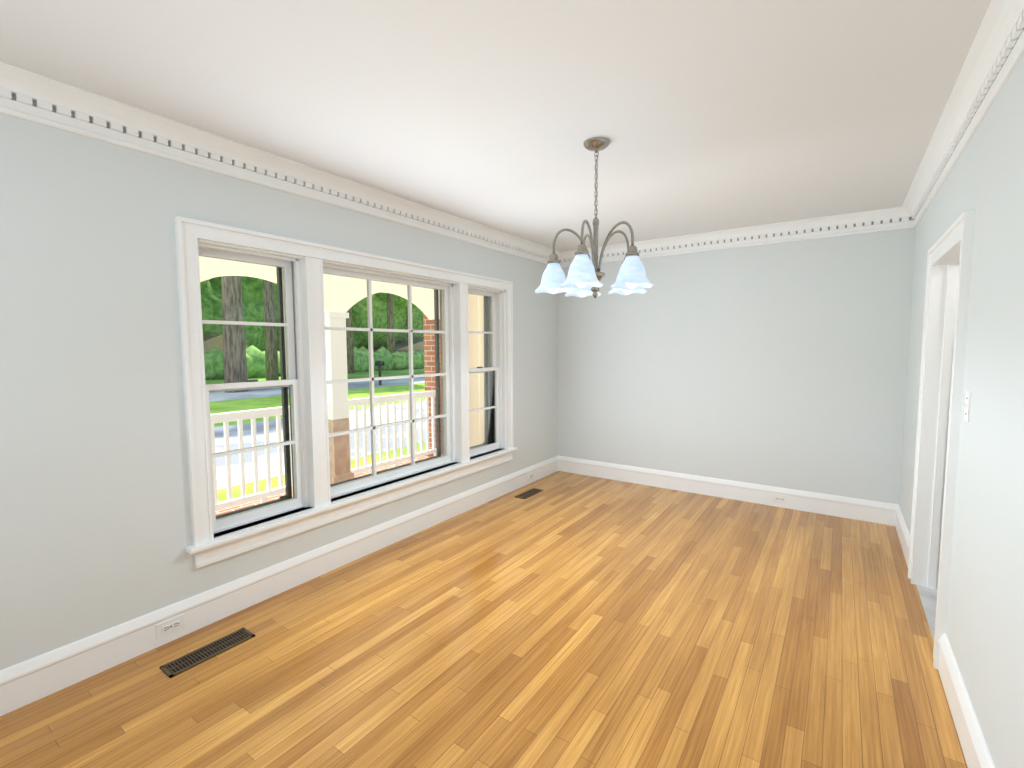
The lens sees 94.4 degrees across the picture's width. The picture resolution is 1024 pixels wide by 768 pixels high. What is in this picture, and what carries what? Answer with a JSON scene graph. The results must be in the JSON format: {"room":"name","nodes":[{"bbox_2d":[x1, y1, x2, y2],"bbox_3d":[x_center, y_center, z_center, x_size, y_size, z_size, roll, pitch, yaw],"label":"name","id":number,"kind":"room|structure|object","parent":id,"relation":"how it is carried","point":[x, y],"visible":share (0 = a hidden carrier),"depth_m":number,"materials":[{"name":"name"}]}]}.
{"room":"empty dining room","nodes":[
{"label":"empty dining room","id":0,"kind":"room"},
{"bbox_2d":[0,113,557,669],"bbox_3d":[-1.145,0.248,3.193,0.250,3.040,5.740,3,5,35],"label":"wall","id":1,"kind":"structure","parent":0,"point":[94,511],"depth_m":2.09,"materials":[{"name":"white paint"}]},
{"bbox_2d":[0,456,559,715],"bbox_3d":[-1.030,1.085,3.180,0.021,0.172,5.500,3,5,35],"label":"baseboard","id":2,"kind":"structure","parent":1,"relation":"attached to","point":[26,682],"depth_m":2.47,"materials":[{"name":"white paint"}]},
{"bbox_2d":[156,614,184,638],"bbox_3d":[-1.642,1.167,2.282,0.008,0.070,0.115,3,5,35],"label":"electrical outlet","id":3,"kind":"object","parent":2,"relation":"attached to","point":[170,626],"visible":1,"depth_m":2.28,"materials":[{"name":"white plastic"}]},
{"bbox_2d":[528,471,533,479],"bbox_3d":[0.202,0.956,4.938,0.008,0.070,0.115,3,5,35],"label":"outlet","id":4,"kind":"object","parent":2,"relation":"attached to","point":[530,475],"visible":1,"depth_m":4.93,"materials":[{"name":"white plastic"}]},
{"bbox_2d":[174,216,517,567],"bbox_3d":[-0.898,-0.032,3.512,0.352,1.713,2.846,3,5,35],"label":"window","id":5,"kind":"structure","parent":1,"relation":"in","point":[302,267],"depth_m":2.91,"materials":[{"name":"white paint"}]},
{"bbox_2d":[0,0,1023,266],"bbox_3d":[0.202,-1.127,2.149,3.040,0.150,5.500,3,5,35],"label":"crown molding","id":6,"kind":"structure","parent":1,"relation":"attached to","point":[994,58],"depth_m":2.39,"materials":[{"name":"white paint"}]},
{"bbox_2d":[0,471,967,767],"bbox_3d":[0.646,1.308,2.083,4.640,0.121,5.820,3,5,35],"label":"floor","id":7,"kind":"structure","parent":0,"point":[562,619],"depth_m":2.14,"materials":[{"name":"brown wood"}]},
{"bbox_2d":[159,627,254,677],"bbox_3d":[-1.409,1.244,2.212,0.115,0.006,0.360,3,5,35],"label":"floor vent","id":8,"kind":"object","parent":7,"relation":"in","point":[177,666],"visible":1,"depth_m":2.19,"materials":[{"name":"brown metal"}]},
{"bbox_2d":[515,488,542,498],"bbox_3d":[0.168,1.056,4.579,0.115,0.006,0.330,3,5,35],"label":"floor vent","id":9,"kind":"object","parent":7,"relation":"in","point":[529,493],"visible":1,"depth_m":4.57,"materials":[{"name":"brown metal"}]},
{"bbox_2d":[0,0,990,251],"bbox_3d":[0.674,-1.238,1.812,4.690,0.120,5.740,3,5,35],"label":"ceiling","id":10,"kind":"structure","parent":0,"point":[703,116],"depth_m":1.91,"materials":[{"name":"white paint"}]},
{"bbox_2d":[535,137,652,298],"bbox_3d":[0.430,-0.831,2.414,0.623,0.781,0.602,3,5,35],"label":"chandelier","id":11,"kind":"object","parent":10,"relation":"hanging from","point":[585,276],"visible":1,"depth_m":2.37,"materials":[{"name":"silver metal"}]},
{"bbox_2d":[558,228,914,503],"bbox_3d":[1.855,-0.166,4.506,3.160,2.440,0.120,3,5,35],"label":"wall","id":12,"kind":"structure","parent":0,"point":[783,365],"depth_m":4.22,"materials":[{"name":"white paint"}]},
{"bbox_2d":[560,456,891,524],"bbox_3d":[1.783,0.968,4.561,3.010,0.172,0.021,3,5,35],"label":"baseboard","id":13,"kind":"structure","parent":12,"relation":"attached to","point":[827,504],"depth_m":4.35,"materials":[{"name":"white paint"}]},
{"bbox_2d":[772,494,786,503],"bbox_3d":[2.348,1.008,4.159,0.115,0.070,0.008,3,5,35],"label":"outlet","id":14,"kind":"object","parent":13,"relation":"attached to","point":[779,498],"visible":1,"depth_m":4.16,"materials":[{"name":"white plastic"}]},
{"bbox_2d":[899,55,1023,767],"bbox_3d":[1.506,0.079,1.340,0.120,2.440,5.500,3,5,35],"label":"wall","id":15,"kind":"structure","parent":0,"point":[984,179],"depth_m":1.59,"materials":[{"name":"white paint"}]},
{"bbox_2d":[892,504,909,566],"bbox_3d":[2.715,1.062,3.285,0.021,0.172,0.982,3,5,35],"label":"baseboard","id":16,"kind":"structure","parent":15,"relation":"attached to","point":[898,521],"depth_m":3.37,"materials":[{"name":"white paint"}]},
{"bbox_2d":[908,209,974,668],"bbox_3d":[2.198,0.240,2.365,0.168,1.955,1.008,3,5,35],"label":"door frame","id":17,"kind":"structure","parent":15,"relation":"attached to","point":[948,272],"depth_m":2.67,"materials":[{"name":"white paint"}]},
{"bbox_2d":[962,391,970,421],"bbox_3d":[1.788,0.087,1.870,0.017,0.115,0.070,3,5,35],"label":"light switch","id":18,"kind":"object","parent":15,"relation":"attached to","point":[966,404],"visible":0.98,"depth_m":1.86,"materials":[{"name":"white plastic"}]},
{"bbox_2d":[938,633,994,767],"bbox_3d":[0.875,1.272,0.634,0.021,0.172,3.470,3,5,35],"label":"baseboard","id":19,"kind":"structure","parent":15,"relation":"attached to","point":[976,753],"depth_m":1.69,"materials":[{"name":"white paint"}]},
{"label":"outside","id":20,"kind":"structure","parent":0,"visible":0},
{"bbox_2d":[200,276,423,379],"bbox_3d":[-24.824,-12.682,61.568,27.131,24.900,137.192,1,5,21],"label":"trees","id":21,"kind":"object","parent":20,"point":[216,364],"depth_m":40.33,"materials":[{"name":"green plant"}]},
{"bbox_2d":[203,334,423,352],"bbox_3d":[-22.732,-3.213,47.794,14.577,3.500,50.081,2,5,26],"label":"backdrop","id":22,"kind":"structure","parent":20,"point":[219,342],"depth_m":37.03,"materials":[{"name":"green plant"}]},
{"bbox_2d":[205,368,425,501],"bbox_3d":[-43.849,-1.390,48.632,117.800,0.305,150.000,3,5,35],"label":"ground","id":23,"kind":"structure","parent":20,"point":[254,402],"depth_m":12.45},
{"bbox_2d":[375,361,384,384],"bbox_3d":[-7.164,-0.552,25.730,0.500,1.440,0.240,3,5,35],"label":"mailbox","id":24,"kind":"object","parent":23,"relation":"on","point":[379,364],"depth_m":25.66,"materials":[{"name":"black metal"}]},
{"bbox_2d":[221,276,417,392],"bbox_3d":[-12.665,-10.055,34.873,34.410,19.043,46.635,3,5,35],"label":"trunks","id":25,"kind":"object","parent":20,"point":[229,294],"depth_m":22.16,"materials":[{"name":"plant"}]},
{"bbox_2d":[215,455,433,515],"bbox_3d":[-4.229,1.778,0.790,1.970,0.580,14.250,3,5,35],"label":"floor","id":26,"kind":"structure","parent":20,"point":[238,507],"depth_m":4.88,"materials":[{"name":"brick"}]},
{"bbox_2d":[210,390,436,510],"bbox_3d":[-3.879,0.878,2.580,0.070,0.940,9.900,3,5,35],"label":"railing","id":27,"kind":"object","parent":26,"relation":"on","point":[237,417],"depth_m":4.80,"materials":[{"name":"white wood"}]},
{"bbox_2d":[324,311,353,483],"bbox_3d":[-1.975,0.171,5.289,0.260,1.920,0.260,3,5,35],"label":"post","id":28,"kind":"object","parent":26,"relation":"on","point":[333,344],"depth_m":5.16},
{"bbox_2d":[199,256,439,319],"bbox_3d":[-3.943,-0.871,2.364,0.200,0.620,10.100,3,5,35],"label":"beam","id":29,"kind":"structure","parent":28,"relation":"on","point":[208,265],"depth_m":5.14,"materials":[{"name":"beige paint"}]},
{"bbox_2d":[423,290,441,455],"bbox_3d":[-0.936,0.032,6.783,0.420,3.120,0.450,3,5,35],"label":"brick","id":30,"kind":"object","parent":26,"relation":"on","point":[431,356],"depth_m":6.62,"materials":[{"name":"red brick"}]},
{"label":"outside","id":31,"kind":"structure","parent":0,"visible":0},
{"bbox_2d":[468,294,484,446],"bbox_3d":[0.044,-0.338,6.460,1.550,3.900,0.216,3,5,35],"label":"siding","id":32,"kind":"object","parent":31,"point":[478,375],"depth_m":6.74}
]}

